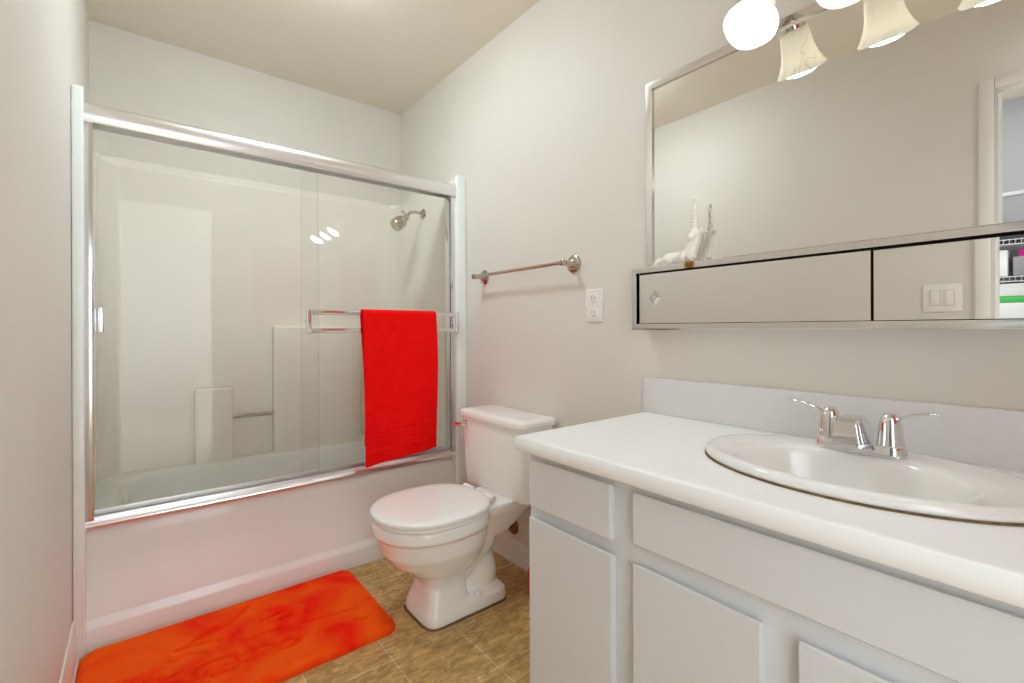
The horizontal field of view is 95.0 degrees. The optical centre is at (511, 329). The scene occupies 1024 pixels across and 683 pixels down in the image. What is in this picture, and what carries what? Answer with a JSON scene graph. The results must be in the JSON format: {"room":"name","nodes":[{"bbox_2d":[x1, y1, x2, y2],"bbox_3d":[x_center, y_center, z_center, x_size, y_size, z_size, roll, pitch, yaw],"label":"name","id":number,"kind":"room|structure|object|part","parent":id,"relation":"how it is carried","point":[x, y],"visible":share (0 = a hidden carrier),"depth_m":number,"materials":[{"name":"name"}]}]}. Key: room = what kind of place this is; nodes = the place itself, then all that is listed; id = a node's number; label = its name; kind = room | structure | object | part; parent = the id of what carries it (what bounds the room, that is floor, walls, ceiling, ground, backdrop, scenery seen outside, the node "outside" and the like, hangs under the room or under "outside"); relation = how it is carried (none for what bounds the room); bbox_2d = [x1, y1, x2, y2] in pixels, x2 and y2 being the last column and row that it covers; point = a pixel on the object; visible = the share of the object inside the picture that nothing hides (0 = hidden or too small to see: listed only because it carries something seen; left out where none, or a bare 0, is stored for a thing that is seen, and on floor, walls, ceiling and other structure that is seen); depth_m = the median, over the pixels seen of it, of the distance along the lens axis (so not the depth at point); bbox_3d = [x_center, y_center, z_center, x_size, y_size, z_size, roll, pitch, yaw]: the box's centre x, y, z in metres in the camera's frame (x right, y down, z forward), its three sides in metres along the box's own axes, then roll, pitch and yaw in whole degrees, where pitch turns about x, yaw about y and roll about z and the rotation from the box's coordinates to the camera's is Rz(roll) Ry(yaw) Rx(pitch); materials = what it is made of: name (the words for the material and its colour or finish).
{"room":"bathroom","nodes":[
{"label":"bathroom","id":0,"kind":"room"},
{"bbox_2d":[0,0,88,682],"bbox_3d":[-0.958,-0.168,0.837,0.120,2.497,3.489,0,0,-39],"label":"wall","id":1,"kind":"structure","parent":0,"point":[44,44],"depth_m":0.98,"materials":[{"name":"paint"}]},
{"bbox_2d":[59,621,78,682],"bbox_3d":[-0.875,1.016,0.848,0.017,0.130,1.779,0,0,-39],"label":"baseboard","id":2,"kind":"structure","parent":1,"relation":"attached to","point":[71,660],"depth_m":1.42,"materials":[{"name":"paint"}]},
{"bbox_2d":[89,20,399,204],"bbox_3d":[-1.370,-0.166,2.667,1.529,2.497,0.120,0,0,-39],"label":"wall","id":3,"kind":"structure","parent":0,"point":[130,72],"depth_m":2.49,"materials":[{"name":"paint"}]},
{"bbox_2d":[75,552,529,682],"bbox_3d":[-0.311,1.129,1.354,1.769,0.100,3.489,0,0,-39],"label":"floor","id":4,"kind":"structure","parent":0,"point":[492,645],"depth_m":1.59,"materials":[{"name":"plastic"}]},
{"bbox_2d":[76,570,394,682],"bbox_3d":[-0.907,1.065,1.606,0.880,0.031,0.520,0,0,-39],"label":"bath mat","id":5,"kind":"object","parent":4,"relation":"on","point":[279,636],"visible":1,"depth_m":1.59,"materials":[{"name":"orange fabric"}]},
{"bbox_2d":[71,84,466,659],"bbox_3d":[-1.082,0.139,2.310,1.527,1.884,0.792,0,0,-39],"label":"shower","id":6,"kind":"object","parent":4,"relation":"on","point":[205,284],"visible":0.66,"depth_m":2.31,"materials":[{"name":"glass"}]},
{"bbox_2d":[85,440,453,653],"bbox_3d":[-1.090,0.874,2.299,1.442,0.415,0.736,0,0,-39],"label":"tub","id":7,"kind":"object","parent":6,"relation":"in","point":[143,576],"depth_m":1.91,"materials":[{"name":"ceramic"}]},
{"bbox_2d":[83,102,458,530],"bbox_3d":[-0.865,-0.045,2.015,1.444,1.424,0.105,0,0,-39],"label":"shower door","id":8,"kind":"structure","parent":6,"relation":"attached to","point":[96,117],"depth_m":1.85,"materials":[{"name":"silver metal"}]},
{"bbox_3d":[-1.405,-0.033,1.595,0.024,0.086,0.031,0,0,-39],"label":"pull handle","id":9,"kind":"part","parent":8,"relation":"part of","materials":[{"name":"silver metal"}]},
{"bbox_3d":[-0.875,-0.724,2.025,1.444,0.066,0.079,0,0,-39],"label":"header rail","id":10,"kind":"part","parent":8,"relation":"part of","materials":[{"name":"silver metal"}]},
{"bbox_3d":[-0.612,-0.037,2.226,0.730,1.347,0.006,0,0,-39],"label":"glass panel","id":11,"kind":"part","parent":8,"relation":"part of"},
{"bbox_3d":[-1.139,-0.035,1.831,0.739,1.347,0.006,0,0,-39],"label":"glass panel","id":12,"kind":"part","parent":8,"relation":"part of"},
{"bbox_2d":[360,309,437,467],"bbox_3d":[-0.522,0.265,2.224,0.386,0.709,0.058,0,0,-39],"label":"bath towel","id":13,"kind":"object","parent":8,"relation":"hanging from","point":[400,347],"visible":0.99,"depth_m":2.20,"materials":[{"name":"red fabric"}]},
{"bbox_2d":[390,209,425,230],"bbox_3d":[-0.589,-0.623,2.659,0.205,0.151,0.078,0,0,-39],"label":"shower head","id":14,"kind":"object","parent":6,"relation":"attached to","point":[398,223],"visible":1,"depth_m":2.62},
{"bbox_3d":[-0.559,-0.654,2.692,0.117,0.053,0.022,0,0,-39],"label":"arm","id":15,"kind":"part","parent":14,"relation":"part of","materials":[{"name":"silver metal"}]},
{"bbox_2d":[370,404,555,631],"bbox_3d":[-0.223,0.720,1.891,0.707,0.717,0.466,0,0,-39],"label":"toilet","id":16,"kind":"object","parent":4,"relation":"on","point":[441,535],"visible":1,"depth_m":1.79,"materials":[{"name":"ceramic"}]},
{"bbox_3d":[-0.313,0.686,1.789,0.431,0.014,0.394,0,0,-39],"label":"seat","id":17,"kind":"part","parent":16,"relation":"part of","materials":[{"name":"white plastic"}]},
{"bbox_3d":[-0.312,0.666,1.790,0.441,0.023,0.398,0,0,-39],"label":"lid","id":18,"kind":"part","parent":16,"relation":"part of","materials":[{"name":"white plastic"}]},
{"bbox_3d":[-0.213,0.886,1.868,0.687,0.383,0.390,0,0,-39],"label":"bowl","id":19,"kind":"part","parent":16,"relation":"part of","materials":[{"name":"ceramic"}]},
{"bbox_3d":[-0.230,0.427,2.126,0.034,0.033,0.072,0,0,-39],"label":"flush lever","id":20,"kind":"part","parent":16,"relation":"part of","materials":[{"name":"silver metal"}]},
{"bbox_3d":[-0.029,0.378,2.048,0.207,0.036,0.466,0,0,-39],"label":"tank lid","id":21,"kind":"part","parent":16,"relation":"part of","materials":[{"name":"ceramic"}]},
{"bbox_3d":[-0.027,0.546,2.049,0.189,0.304,0.444,0,0,-39],"label":"tank","id":22,"kind":"part","parent":16,"relation":"part of","materials":[{"name":"ceramic"}]},
{"bbox_2d":[527,565,529,596],"bbox_3d":[0.128,0.894,1.896,0.132,0.364,0.132,0,0,-39],"label":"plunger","id":23,"kind":"object","parent":4,"relation":"on","point":[528,571],"visible":0.06,"depth_m":1.88,"materials":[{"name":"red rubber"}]},
{"bbox_2d":[529,454,1023,682],"bbox_3d":[0.667,0.697,0.916,0.546,0.757,1.332,0,0,-39],"label":"vanity cabinet","id":24,"kind":"object","parent":4,"relation":"on","point":[629,584],"visible":0.62,"depth_m":0.85,"materials":[{"name":"paint"}]},
{"bbox_3d":[0.138,0.408,1.153,0.018,0.124,0.271,0,0,-39],"label":"drawer","id":25,"kind":"part","parent":24,"relation":"part of","materials":[{"name":"paint"}]},
{"bbox_3d":[0.140,0.729,1.151,0.018,0.457,0.275,0,0,-39],"label":"door","id":26,"kind":"part","parent":24,"relation":"part of","materials":[{"name":"paint"}]},
{"bbox_3d":[0.344,0.726,0.897,0.018,0.461,0.257,0,0,-39],"label":"door","id":27,"kind":"part","parent":24,"relation":"part of","materials":[{"name":"paint"}]},
{"bbox_2d":[515,377,1023,607],"bbox_3d":[0.652,0.241,0.906,0.584,0.156,1.337,0,0,-39],"label":"countertop","id":28,"kind":"structure","parent":24,"relation":"on","point":[660,449],"depth_m":0.95,"materials":[{"name":"laminate"}]},
{"bbox_2d":[705,434,1023,526],"bbox_3d":[0.662,0.342,0.916,0.398,0.166,0.563,0,0,-39],"label":"sink","id":29,"kind":"object","parent":28,"relation":"in","point":[922,485],"visible":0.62,"depth_m":0.89,"materials":[{"name":"white ceramic"}]},
{"bbox_2d":[788,398,940,459],"bbox_3d":[0.727,0.213,0.995,0.128,0.101,0.269,0,0,-39],"label":"faucet","id":30,"kind":"object","parent":28,"relation":"on","point":[847,432],"visible":1,"depth_m":0.96,"materials":[{"name":"silver metal"}]},
{"bbox_3d":[0.681,0.178,1.082,0.077,0.030,0.013,0,0,41],"label":"lever","id":31,"kind":"part","parent":30,"relation":"part of","materials":[{"name":"silver metal"}]},
{"bbox_3d":[0.716,0.209,1.056,0.048,0.072,0.048,0,0,-39],"label":"handle","id":32,"kind":"part","parent":30,"relation":"part of","materials":[{"name":"silver metal"}]},
{"bbox_3d":[0.727,0.215,0.995,0.128,0.069,0.053,0,0,-39],"label":"spout","id":33,"kind":"part","parent":30,"relation":"part of","materials":[{"name":"silver metal"}]},
{"bbox_3d":[0.750,0.251,1.014,0.054,0.024,0.164,0,0,-39],"label":"plate","id":34,"kind":"part","parent":30,"relation":"part of","materials":[{"name":"silver metal"}]},
{"bbox_3d":[0.784,0.209,0.972,0.048,0.072,0.048,0,0,-39],"label":"handle","id":35,"kind":"part","parent":30,"relation":"part of","materials":[{"name":"silver metal"}]},
{"bbox_3d":[0.802,0.177,0.932,0.013,0.030,0.077,0,0,-29],"label":"lever","id":36,"kind":"part","parent":30,"relation":"part of","materials":[{"name":"silver metal"}]},
{"bbox_3d":[0.544,0.726,0.648,0.018,0.461,0.260,0,0,-39],"label":"door","id":37,"kind":"part","parent":24,"relation":"part of","materials":[{"name":"paint"}]},
{"bbox_2d":[86,0,539,114],"bbox_3d":[-0.320,-1.468,1.354,1.769,0.100,3.489,0,0,-39],"label":"ceiling","id":38,"kind":"structure","parent":0,"point":[387,55],"depth_m":2.25,"materials":[{"name":"paint"}]},
{"bbox_2d":[400,0,1023,546],"bbox_3d":[0.328,-0.172,1.870,0.120,2.497,3.489,0,0,-39],"label":"wall","id":39,"kind":"structure","parent":0,"point":[544,125],"depth_m":1.82,"materials":[{"name":"paint"}]},
{"bbox_2d":[493,533,528,572],"bbox_3d":[0.104,1.025,2.044,0.017,0.105,1.141,0,0,-39],"label":"baseboard","id":40,"kind":"structure","parent":39,"relation":"attached to","point":[512,550],"depth_m":2.17,"materials":[{"name":"paint"}]},
{"bbox_2d":[509,521,517,533],"bbox_3d":[-0.018,0.906,2.164,0.047,0.056,0.080,0,0,-39],"label":"supply valve","id":41,"kind":"object","parent":39,"relation":"attached to","point":[513,528],"visible":0.15,"depth_m":2.14,"materials":[{"name":"gold metal"}]},
{"bbox_2d":[471,255,580,284],"bbox_3d":[0.027,-0.259,2.087,0.077,0.072,0.688,0,0,-39],"label":"towel bar","id":42,"kind":"object","parent":39,"relation":"attached to","point":[573,264],"visible":1,"depth_m":1.93,"materials":[{"name":"silver metal"}]},
{"bbox_3d":[-0.166,-0.259,2.327,0.077,0.072,0.072,0,0,-39],"label":"post","id":43,"kind":"part","parent":42,"relation":"part of","materials":[{"name":"silver metal"}]},
{"bbox_3d":[0.007,-0.259,2.071,0.016,0.016,0.636,0,0,-39],"label":"rod","id":44,"kind":"part","parent":42,"relation":"part of","materials":[{"name":"silver metal"}]},
{"bbox_3d":[0.220,-0.260,1.847,0.077,0.072,0.072,0,0,-39],"label":"post","id":45,"kind":"part","parent":42,"relation":"part of","materials":[{"name":"silver metal"}]},
{"bbox_2d":[586,288,602,321],"bbox_3d":[0.312,-0.090,1.786,0.009,0.125,0.084,0,0,-39],"label":"wall outlet","id":46,"kind":"object","parent":39,"relation":"attached to","point":[594,297],"visible":1,"depth_m":1.78,"materials":[{"name":"white plastic"}]},
{"bbox_2d":[590,293,596,303],"bbox_3d":[0.311,-0.116,1.785,0.004,0.038,0.033,0,0,-39],"label":"receptacle","id":47,"kind":"object","parent":46,"relation":"attached to","point":[593,296],"depth_m":1.78,"materials":[{"name":"grey plastic"}]},
{"bbox_2d":[590,308,596,317],"bbox_3d":[0.311,-0.061,1.785,0.004,0.038,0.033,0,0,-39],"label":"receptacle","id":48,"kind":"object","parent":46,"relation":"attached to","point":[593,311],"depth_m":1.78,"materials":[{"name":"grey plastic"}]},
{"bbox_2d":[723,0,778,49],"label":"vanity light","id":49,"kind":"object","parent":39,"relation":"attached to","point":[750,24],"depth_m":1.16,"materials":[{"name":"white glass"}]},
{"bbox_3d":[0.608,-0.797,1.179,0.142,0.147,0.125,0,0,-39],"label":"lamp shade","id":50,"kind":"part","parent":49,"relation":"part of","materials":[{"name":"white glass"}]},
{"bbox_3d":[0.597,-0.793,1.172,0.097,0.126,0.100,0,0,8],"label":"bulb","id":51,"kind":"part","parent":49,"relation":"part of","materials":[{"name":"white glass"}]},
{"bbox_2d":[632,220,1023,329],"bbox_3d":[0.845,-0.101,1.064,0.082,0.202,1.332,0,0,-39],"label":"upper cabinet","id":52,"kind":"object","parent":39,"relation":"attached to","point":[967,277],"visible":1,"depth_m":1.08,"materials":[{"name":"silver"}]},
{"bbox_3d":[0.454,-0.100,1.496,0.008,0.052,0.044,0,0,-39],"label":"finger pull","id":53,"kind":"part","parent":52,"relation":"part of","materials":[{"name":"silver metal"}]},
{"bbox_2d":[654,199,702,265],"bbox_3d":[0.511,-0.296,1.456,0.060,0.189,0.167,0,0,-39],"label":"figurine","id":54,"kind":"object","parent":52,"relation":"on","point":[688,254],"visible":0.92,"depth_m":1.41,"materials":[{"name":"white ceramic"}]},
{"bbox_3d":[0.617,-0.098,1.303,0.005,0.159,0.622,0,0,-39],"label":"sliding door","id":55,"kind":"part","parent":52,"relation":"part of","materials":[{"name":"white mirror"}]},
{"bbox_3d":[1.030,-0.100,0.803,0.005,0.159,0.670,0,0,-39],"label":"sliding door","id":56,"kind":"part","parent":52,"relation":"part of","materials":[{"name":"white mirror"}]},
{"bbox_2d":[643,377,1023,471],"bbox_3d":[0.870,0.221,1.081,0.018,0.118,1.336,0,0,-39],"label":"backsplash","id":57,"kind":"structure","parent":39,"relation":"attached to","point":[989,437],"depth_m":1.13,"materials":[{"name":"laminate"}]},
{"bbox_2d":[645,0,1023,266],"bbox_3d":[0.873,-0.518,1.081,0.016,0.630,1.323,0,0,-39],"label":"wall mirror","id":58,"kind":"object","parent":39,"relation":"attached to","point":[863,119],"visible":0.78,"depth_m":1.15,"materials":[{"name":"white mirror"}]},
{"bbox_3d":[0.873,-0.518,1.081,0.016,0.630,1.323,0,0,-39],"label":"frame","id":59,"kind":"part","parent":58,"relation":"part of","materials":[{"name":"silver metal"}]},
{"bbox_2d":[816,0,859,8],"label":"vanity light","id":60,"kind":"object","parent":39,"relation":"attached to","point":[828,4],"depth_m":1.06,"materials":[{"name":"white glass"}]},
{"bbox_3d":[0.733,-0.798,1.023,0.142,0.147,0.125,0,0,-39],"label":"lamp shade","id":61,"kind":"part","parent":60,"relation":"part of","materials":[{"name":"white glass"}]}
]}

